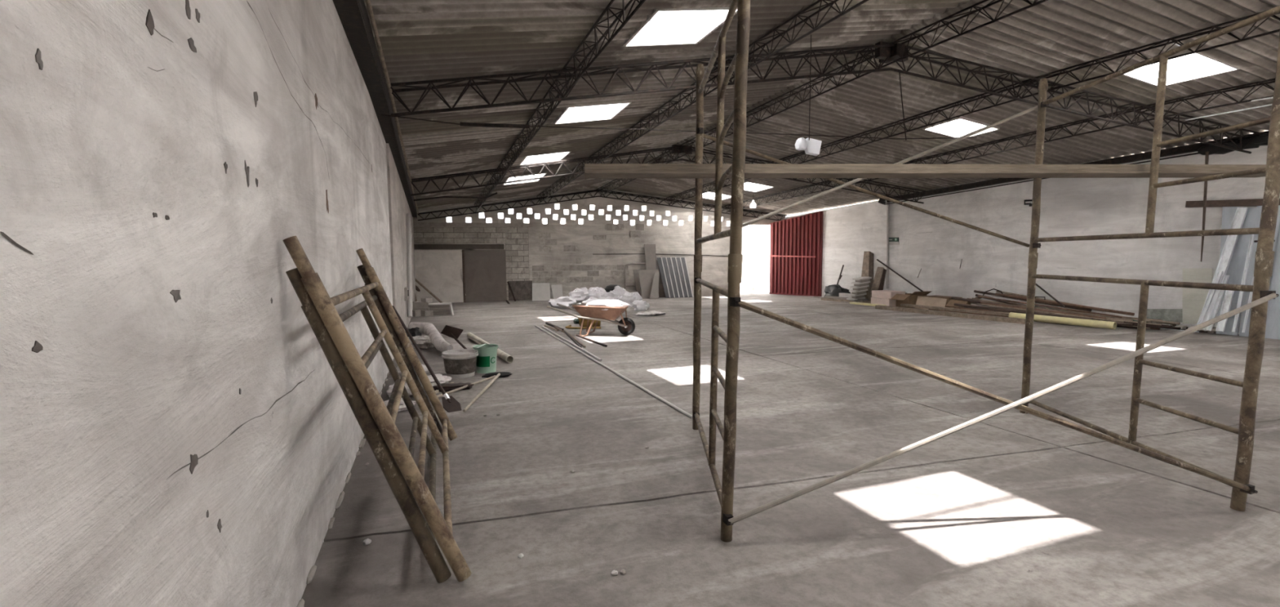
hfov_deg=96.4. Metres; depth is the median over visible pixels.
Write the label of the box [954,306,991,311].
pipe
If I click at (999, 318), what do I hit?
timber beam
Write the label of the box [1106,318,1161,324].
bar
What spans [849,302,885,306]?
strip
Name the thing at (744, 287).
ground
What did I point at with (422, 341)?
sack
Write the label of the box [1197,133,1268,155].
truss
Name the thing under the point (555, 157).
window
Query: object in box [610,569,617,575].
chip
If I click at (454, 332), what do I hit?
shovel
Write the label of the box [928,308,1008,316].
pipe
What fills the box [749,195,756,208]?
pendant lamp
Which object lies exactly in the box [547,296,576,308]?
sack
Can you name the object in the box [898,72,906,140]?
hanging wire
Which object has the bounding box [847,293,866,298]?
tile
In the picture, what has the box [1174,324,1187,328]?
lump
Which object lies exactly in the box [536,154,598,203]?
truss
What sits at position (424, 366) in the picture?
sack
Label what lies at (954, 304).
pipe
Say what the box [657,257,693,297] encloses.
sheet
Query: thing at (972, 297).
pipe
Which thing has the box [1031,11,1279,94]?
truss
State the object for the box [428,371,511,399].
shovel
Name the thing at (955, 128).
skylight
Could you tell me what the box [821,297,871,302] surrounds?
board
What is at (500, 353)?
pipe
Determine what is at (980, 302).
pipe
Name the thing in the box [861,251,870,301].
plank
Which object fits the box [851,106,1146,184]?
truss
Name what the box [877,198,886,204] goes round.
floodlight
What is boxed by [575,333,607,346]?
rod
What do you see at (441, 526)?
frame
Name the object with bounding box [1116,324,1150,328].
bar
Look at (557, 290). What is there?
board
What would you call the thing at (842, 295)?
concrete post
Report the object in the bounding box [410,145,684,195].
truss
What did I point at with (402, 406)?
sack
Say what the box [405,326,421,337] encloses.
sack
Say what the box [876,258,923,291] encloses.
leaning pole
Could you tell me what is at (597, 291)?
sack
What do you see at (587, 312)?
tray
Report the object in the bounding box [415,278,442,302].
leaning pole
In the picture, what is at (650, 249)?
board
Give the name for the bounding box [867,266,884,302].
plank
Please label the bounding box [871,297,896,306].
carton
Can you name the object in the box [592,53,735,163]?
truss
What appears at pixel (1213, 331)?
lump
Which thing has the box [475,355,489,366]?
print
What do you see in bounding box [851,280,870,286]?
tile
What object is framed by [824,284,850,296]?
bag
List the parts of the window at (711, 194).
pane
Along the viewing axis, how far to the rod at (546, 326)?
11.61 m
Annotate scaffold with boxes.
[692,0,1279,542]
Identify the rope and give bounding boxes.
[1200,151,1208,261]
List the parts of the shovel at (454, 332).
blade, handle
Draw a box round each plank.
[584,163,1266,178]
[813,296,849,302]
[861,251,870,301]
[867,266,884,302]
[868,251,873,296]
[878,268,886,289]
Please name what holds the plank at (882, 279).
on the floor
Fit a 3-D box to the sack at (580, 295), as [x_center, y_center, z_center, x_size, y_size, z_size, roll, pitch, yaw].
[-1.930,-0.239,17.869,0.747,0.525,0.442,-1,5,-6]
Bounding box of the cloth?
[635,310,665,315]
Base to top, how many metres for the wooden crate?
0.313 m
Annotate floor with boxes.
[301,291,1279,606]
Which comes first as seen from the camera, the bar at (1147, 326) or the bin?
the bar at (1147, 326)
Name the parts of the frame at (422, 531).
rail, ladder post, leg, rail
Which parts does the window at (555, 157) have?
pane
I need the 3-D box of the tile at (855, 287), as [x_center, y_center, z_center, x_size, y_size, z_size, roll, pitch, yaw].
[6.758,-0.487,17.622,0.422,0.169,0.360,-2,5,-15]
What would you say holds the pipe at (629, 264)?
attached to the wall at (457, 260)
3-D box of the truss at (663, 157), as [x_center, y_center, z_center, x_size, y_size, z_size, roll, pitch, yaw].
[-0.193,-3.752,16.823,0.185,0.667,6.184,-2,5,-23]
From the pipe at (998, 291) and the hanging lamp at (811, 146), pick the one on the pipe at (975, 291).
the pipe at (998, 291)
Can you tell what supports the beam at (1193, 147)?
attached to the wall at (940, 256)
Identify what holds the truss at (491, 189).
on the truss at (595, 190)
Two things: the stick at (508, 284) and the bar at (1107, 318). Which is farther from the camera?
the stick at (508, 284)
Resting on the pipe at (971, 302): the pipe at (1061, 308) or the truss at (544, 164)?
the pipe at (1061, 308)
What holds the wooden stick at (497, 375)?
on the floor
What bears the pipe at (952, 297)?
on the bar at (1107, 318)
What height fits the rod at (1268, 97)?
0.164 m
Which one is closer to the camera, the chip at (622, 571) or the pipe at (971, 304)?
the chip at (622, 571)
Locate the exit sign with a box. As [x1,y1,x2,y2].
[888,237,899,244]
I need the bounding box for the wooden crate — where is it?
[428,302,453,315]
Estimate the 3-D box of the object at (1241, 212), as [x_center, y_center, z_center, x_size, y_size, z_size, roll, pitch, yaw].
[10.557,-0.616,10.393,0.636,2.228,0.141,0,5,8]
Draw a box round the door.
[769,210,822,296]
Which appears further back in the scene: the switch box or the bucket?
the switch box
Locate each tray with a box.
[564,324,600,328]
[571,303,631,319]
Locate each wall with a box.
[0,0,416,606]
[413,187,785,302]
[785,130,1279,333]
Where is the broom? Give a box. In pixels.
[836,264,844,284]
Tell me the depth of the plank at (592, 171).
3.89 m
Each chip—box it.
[363,537,371,545]
[517,552,524,557]
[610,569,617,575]
[619,568,626,573]
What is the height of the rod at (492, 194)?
0.251 m
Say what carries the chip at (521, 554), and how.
on the floor
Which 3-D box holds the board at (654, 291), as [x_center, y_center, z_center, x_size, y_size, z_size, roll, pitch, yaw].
[0.541,-0.625,19.951,0.212,0.911,0.571,2,5,27]
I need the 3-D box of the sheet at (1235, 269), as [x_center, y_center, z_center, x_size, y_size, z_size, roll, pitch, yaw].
[10.765,-0.610,10.391,0.256,2.350,0.511,-3,5,-25]
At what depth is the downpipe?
12.49 m
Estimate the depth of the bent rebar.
14.27 m
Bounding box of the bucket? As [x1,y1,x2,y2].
[472,342,497,373]
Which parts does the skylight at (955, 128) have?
pane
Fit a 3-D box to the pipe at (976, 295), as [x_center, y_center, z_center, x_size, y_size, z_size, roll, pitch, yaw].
[8.913,-0.049,14.013,0.064,0.311,1.313,-4,6,-38]
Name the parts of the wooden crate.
lid, post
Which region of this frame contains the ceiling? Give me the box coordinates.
[364,0,1279,215]
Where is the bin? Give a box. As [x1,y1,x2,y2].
[604,284,621,292]
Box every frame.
[282,235,471,581]
[285,264,451,582]
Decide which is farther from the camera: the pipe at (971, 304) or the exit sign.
the exit sign
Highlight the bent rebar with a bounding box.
[982,288,1004,297]
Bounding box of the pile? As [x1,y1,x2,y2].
[412,297,433,316]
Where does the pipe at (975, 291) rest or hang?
on the pipe
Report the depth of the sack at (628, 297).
16.93 m
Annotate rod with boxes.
[413,191,497,200]
[544,324,558,331]
[545,321,564,329]
[561,327,586,347]
[564,329,582,347]
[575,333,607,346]
[1185,103,1271,120]
[1205,97,1272,107]
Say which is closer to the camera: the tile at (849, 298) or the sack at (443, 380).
the sack at (443, 380)
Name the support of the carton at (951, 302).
on the floor
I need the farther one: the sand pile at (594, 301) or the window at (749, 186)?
the window at (749, 186)
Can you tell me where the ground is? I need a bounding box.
[740,282,769,292]
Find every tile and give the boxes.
[846,297,865,302]
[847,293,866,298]
[848,288,867,294]
[849,284,869,290]
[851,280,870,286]
[852,276,871,282]
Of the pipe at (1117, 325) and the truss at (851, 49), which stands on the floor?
the pipe at (1117, 325)
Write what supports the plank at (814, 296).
on the floor
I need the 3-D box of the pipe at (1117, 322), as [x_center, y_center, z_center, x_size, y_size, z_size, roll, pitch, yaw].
[8.895,0.262,12.896,0.056,0.113,3.621,-3,5,-27]
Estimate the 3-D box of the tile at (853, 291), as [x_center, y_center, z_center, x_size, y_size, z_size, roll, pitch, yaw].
[6.739,-0.366,17.674,0.422,0.169,0.360,-2,5,-15]
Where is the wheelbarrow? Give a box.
[546,302,635,336]
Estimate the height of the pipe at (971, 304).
0.165 m
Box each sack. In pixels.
[383,397,416,411]
[386,381,422,396]
[395,364,429,377]
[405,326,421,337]
[408,335,435,348]
[417,373,452,387]
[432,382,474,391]
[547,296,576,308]
[568,287,589,303]
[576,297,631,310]
[587,286,605,298]
[598,296,612,299]
[600,291,619,299]
[608,285,628,300]
[618,291,642,306]
[632,299,649,310]
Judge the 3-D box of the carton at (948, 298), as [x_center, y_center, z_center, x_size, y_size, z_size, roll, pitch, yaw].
[8.187,-0.015,15.532,0.512,0.346,0.812,-2,5,-23]
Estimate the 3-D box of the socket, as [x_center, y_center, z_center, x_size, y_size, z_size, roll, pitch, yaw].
[-1.945,0.947,5.761,0.052,0.078,0.094,-4,6,-37]
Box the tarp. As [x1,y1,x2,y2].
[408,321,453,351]
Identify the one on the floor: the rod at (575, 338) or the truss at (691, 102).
the rod at (575, 338)
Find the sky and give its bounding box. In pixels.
[524,218,770,283]
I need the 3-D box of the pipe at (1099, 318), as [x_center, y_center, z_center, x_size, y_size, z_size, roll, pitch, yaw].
[8.968,0.189,12.766,0.037,0.188,2.993,-3,5,-28]
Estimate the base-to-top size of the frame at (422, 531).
1.444 m
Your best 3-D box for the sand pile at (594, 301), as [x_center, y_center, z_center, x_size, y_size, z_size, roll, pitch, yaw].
[-0.690,0.009,10.857,1.051,0.212,0.551,0,5,7]
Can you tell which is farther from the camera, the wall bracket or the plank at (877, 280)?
the plank at (877, 280)
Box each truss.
[390,43,895,116]
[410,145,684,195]
[417,189,599,220]
[474,165,506,211]
[497,66,577,177]
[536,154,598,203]
[564,0,645,87]
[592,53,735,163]
[596,149,682,196]
[597,189,786,220]
[666,160,774,204]
[679,52,889,155]
[682,145,926,203]
[724,177,850,212]
[747,0,868,69]
[779,79,1039,164]
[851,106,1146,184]
[889,0,1048,64]
[891,44,1261,153]
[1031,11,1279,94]
[1144,78,1275,121]
[1197,133,1268,155]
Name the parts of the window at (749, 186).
pane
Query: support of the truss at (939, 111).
attached to the truss at (917, 58)
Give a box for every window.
[502,172,546,185]
[519,151,571,164]
[553,101,631,124]
[622,7,737,47]
[694,191,731,199]
[729,181,773,191]
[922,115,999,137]
[1122,50,1239,86]
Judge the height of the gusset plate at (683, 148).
0.200 m
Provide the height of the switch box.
0.250 m
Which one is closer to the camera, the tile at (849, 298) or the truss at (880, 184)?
the truss at (880, 184)
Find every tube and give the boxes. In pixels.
[534,324,692,418]
[541,325,601,360]
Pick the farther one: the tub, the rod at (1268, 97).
the tub
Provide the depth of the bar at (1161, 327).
10.92 m
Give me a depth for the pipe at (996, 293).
12.63 m
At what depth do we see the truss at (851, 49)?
7.11 m
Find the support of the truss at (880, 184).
on the beam at (1193, 147)
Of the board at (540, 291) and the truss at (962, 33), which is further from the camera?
the board at (540, 291)
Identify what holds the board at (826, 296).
on the board at (825, 298)
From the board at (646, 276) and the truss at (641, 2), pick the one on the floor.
the board at (646, 276)
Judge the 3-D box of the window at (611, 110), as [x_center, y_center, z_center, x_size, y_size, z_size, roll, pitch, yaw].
[-0.815,-3.232,9.584,1.089,0.322,1.010,-2,5,-20]
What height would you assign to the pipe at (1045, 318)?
0.174 m
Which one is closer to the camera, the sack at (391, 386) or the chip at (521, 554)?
the chip at (521, 554)
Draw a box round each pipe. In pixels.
[466,332,513,362]
[624,262,645,290]
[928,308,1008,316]
[951,296,1067,312]
[953,302,1093,319]
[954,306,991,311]
[958,306,1133,325]
[966,297,1084,312]
[970,302,1133,320]
[970,303,1020,310]
[972,297,998,302]
[973,289,1091,311]
[975,293,1026,306]
[976,302,1124,322]
[977,295,1122,317]
[980,302,1106,318]
[995,290,1100,311]
[995,292,1134,315]
[1002,302,1151,322]
[1008,311,1116,328]
[1062,311,1130,319]
[1116,324,1137,328]
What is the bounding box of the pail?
[441,348,478,377]
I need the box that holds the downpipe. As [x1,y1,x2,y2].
[406,213,412,317]
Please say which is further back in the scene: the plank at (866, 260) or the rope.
the plank at (866, 260)
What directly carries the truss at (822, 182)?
on the truss at (599, 191)
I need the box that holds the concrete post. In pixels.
[839,293,852,297]
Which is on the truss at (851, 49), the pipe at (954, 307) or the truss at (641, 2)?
the truss at (641, 2)
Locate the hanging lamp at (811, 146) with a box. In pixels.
[795,35,822,155]
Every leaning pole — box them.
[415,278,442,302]
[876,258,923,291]
[1035,283,1065,306]
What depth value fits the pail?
7.09 m
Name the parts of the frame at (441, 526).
rail, ladder post, leg, rail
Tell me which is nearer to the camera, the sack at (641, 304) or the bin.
the sack at (641, 304)
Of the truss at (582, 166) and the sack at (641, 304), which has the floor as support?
the sack at (641, 304)
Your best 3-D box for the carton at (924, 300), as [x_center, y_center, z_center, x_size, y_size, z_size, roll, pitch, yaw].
[7.795,-0.001,15.370,0.272,0.330,0.998,-3,5,-25]
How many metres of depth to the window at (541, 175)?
15.83 m
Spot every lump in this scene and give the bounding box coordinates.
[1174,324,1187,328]
[1203,326,1216,333]
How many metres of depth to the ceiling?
8.56 m
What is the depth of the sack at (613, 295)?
17.45 m
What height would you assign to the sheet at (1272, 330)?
2.353 m
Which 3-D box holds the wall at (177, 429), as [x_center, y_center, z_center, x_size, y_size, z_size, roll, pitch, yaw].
[-3.514,-0.826,7.674,0.257,3.510,23.300,-2,5,-20]
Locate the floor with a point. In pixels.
(1011, 507)
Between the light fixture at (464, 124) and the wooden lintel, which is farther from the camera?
the wooden lintel
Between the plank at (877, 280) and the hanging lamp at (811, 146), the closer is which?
the hanging lamp at (811, 146)
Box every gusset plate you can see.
[671,144,692,155]
[875,41,908,63]
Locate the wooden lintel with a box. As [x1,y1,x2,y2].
[1185,198,1279,207]
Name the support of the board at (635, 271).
on the floor
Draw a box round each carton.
[871,289,905,298]
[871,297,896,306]
[890,290,931,307]
[922,295,962,306]
[946,297,982,307]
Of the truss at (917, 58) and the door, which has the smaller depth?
the truss at (917, 58)
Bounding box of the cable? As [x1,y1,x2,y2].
[381,114,977,139]
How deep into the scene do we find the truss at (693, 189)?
18.66 m
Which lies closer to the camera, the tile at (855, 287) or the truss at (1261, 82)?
the truss at (1261, 82)
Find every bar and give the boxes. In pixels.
[966,303,1181,329]
[1044,307,1088,314]
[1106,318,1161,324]
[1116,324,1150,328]
[1126,316,1180,324]
[1132,324,1160,328]
[1160,327,1199,332]
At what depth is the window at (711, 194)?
19.91 m
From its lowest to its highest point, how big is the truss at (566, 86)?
0.528 m
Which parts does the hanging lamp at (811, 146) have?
panel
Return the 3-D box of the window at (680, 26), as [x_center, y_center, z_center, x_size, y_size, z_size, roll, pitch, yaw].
[0.429,-3.073,6.287,0.965,0.258,1.060,-2,5,-20]
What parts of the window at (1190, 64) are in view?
pane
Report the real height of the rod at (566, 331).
0.040 m
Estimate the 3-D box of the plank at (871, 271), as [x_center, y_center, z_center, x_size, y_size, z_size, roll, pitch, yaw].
[7.197,-0.833,17.900,0.191,1.586,0.496,1,5,17]
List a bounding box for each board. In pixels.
[532,282,550,301]
[551,284,563,298]
[633,269,640,295]
[638,269,658,298]
[644,244,656,269]
[649,271,659,298]
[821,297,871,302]
[823,295,868,300]
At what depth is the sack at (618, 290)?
17.66 m
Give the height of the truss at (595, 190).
1.116 m
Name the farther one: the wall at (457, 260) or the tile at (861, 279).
the wall at (457, 260)
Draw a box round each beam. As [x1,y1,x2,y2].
[332,0,418,217]
[875,304,1025,324]
[884,130,1269,204]
[900,303,1009,315]
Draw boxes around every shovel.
[392,305,461,412]
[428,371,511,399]
[440,324,466,348]
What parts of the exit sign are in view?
plate, under plate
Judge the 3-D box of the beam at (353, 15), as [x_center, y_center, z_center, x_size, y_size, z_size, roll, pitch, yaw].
[-3.925,-2.334,9.271,0.222,0.736,18.404,-2,5,-20]
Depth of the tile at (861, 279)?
17.40 m
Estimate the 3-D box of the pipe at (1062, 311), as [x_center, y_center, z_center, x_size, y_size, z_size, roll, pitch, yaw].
[9.264,0.177,13.041,0.064,0.175,3.166,-3,5,-26]
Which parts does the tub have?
spout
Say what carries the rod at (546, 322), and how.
on the floor
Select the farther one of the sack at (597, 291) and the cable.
the sack at (597, 291)
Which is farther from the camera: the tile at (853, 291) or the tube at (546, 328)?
the tile at (853, 291)
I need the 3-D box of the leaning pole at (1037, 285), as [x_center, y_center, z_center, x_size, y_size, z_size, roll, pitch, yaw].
[9.420,-0.203,13.185,0.038,0.516,0.936,-1,5,-3]
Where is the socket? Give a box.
[443,393,449,399]
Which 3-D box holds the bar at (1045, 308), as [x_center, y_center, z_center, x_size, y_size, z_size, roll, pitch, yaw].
[9.720,0.248,12.323,0.047,0.160,1.849,-3,5,-27]
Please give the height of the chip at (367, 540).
0.022 m
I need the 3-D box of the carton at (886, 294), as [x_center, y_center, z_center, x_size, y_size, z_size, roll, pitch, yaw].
[7.299,-0.265,16.840,0.528,0.206,0.802,-2,5,-20]
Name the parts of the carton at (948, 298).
lid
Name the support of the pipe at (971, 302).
on the bar
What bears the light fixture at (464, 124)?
attached to the cable
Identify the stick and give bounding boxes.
[462,373,500,411]
[506,281,515,301]
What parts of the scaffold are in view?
leg, leg, rail, rail, rail, ladder post, rail, ladder post, leg, leg, leg, leg, rail, ladder post, rail, rail, ladder post, rail, leg, leg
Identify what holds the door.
in the wall at (940, 256)
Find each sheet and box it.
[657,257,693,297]
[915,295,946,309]
[1216,206,1256,335]
[1239,204,1279,336]
[1264,224,1279,339]
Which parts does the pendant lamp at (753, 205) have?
bulb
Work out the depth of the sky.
31.25 m
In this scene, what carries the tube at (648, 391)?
on the floor
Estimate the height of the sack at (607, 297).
0.382 m
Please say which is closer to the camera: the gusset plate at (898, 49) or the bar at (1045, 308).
the gusset plate at (898, 49)
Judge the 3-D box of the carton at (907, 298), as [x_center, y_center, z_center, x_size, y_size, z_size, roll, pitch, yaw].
[7.617,-0.128,16.178,0.766,0.471,0.823,-2,5,-14]
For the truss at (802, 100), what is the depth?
9.98 m
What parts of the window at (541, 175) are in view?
pane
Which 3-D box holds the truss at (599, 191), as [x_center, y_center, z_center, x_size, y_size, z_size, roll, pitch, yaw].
[2.014,-3.486,20.583,7.141,1.021,0.251,-2,5,-15]
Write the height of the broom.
0.791 m
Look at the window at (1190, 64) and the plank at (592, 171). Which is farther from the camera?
the window at (1190, 64)
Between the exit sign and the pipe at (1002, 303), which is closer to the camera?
the pipe at (1002, 303)
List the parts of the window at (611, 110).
pane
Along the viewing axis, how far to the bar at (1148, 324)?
10.96 m
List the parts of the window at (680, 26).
pane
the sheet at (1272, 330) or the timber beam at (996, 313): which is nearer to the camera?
the sheet at (1272, 330)
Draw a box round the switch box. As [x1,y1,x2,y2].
[404,287,408,300]
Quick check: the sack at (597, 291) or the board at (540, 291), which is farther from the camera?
the board at (540, 291)
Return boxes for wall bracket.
[1023,199,1032,206]
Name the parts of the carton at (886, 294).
lid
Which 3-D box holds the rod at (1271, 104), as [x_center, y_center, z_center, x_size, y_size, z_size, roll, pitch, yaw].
[8.745,-2.834,8.495,0.019,0.069,1.209,-1,5,-8]
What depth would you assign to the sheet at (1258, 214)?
10.14 m
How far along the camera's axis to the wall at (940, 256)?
13.17 m
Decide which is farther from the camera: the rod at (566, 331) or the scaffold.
the rod at (566, 331)
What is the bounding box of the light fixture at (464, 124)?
[460,122,529,128]
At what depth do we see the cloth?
14.41 m
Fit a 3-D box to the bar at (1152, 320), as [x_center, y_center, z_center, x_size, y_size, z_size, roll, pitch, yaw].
[9.598,0.192,12.815,0.049,0.160,3.895,-3,5,-25]

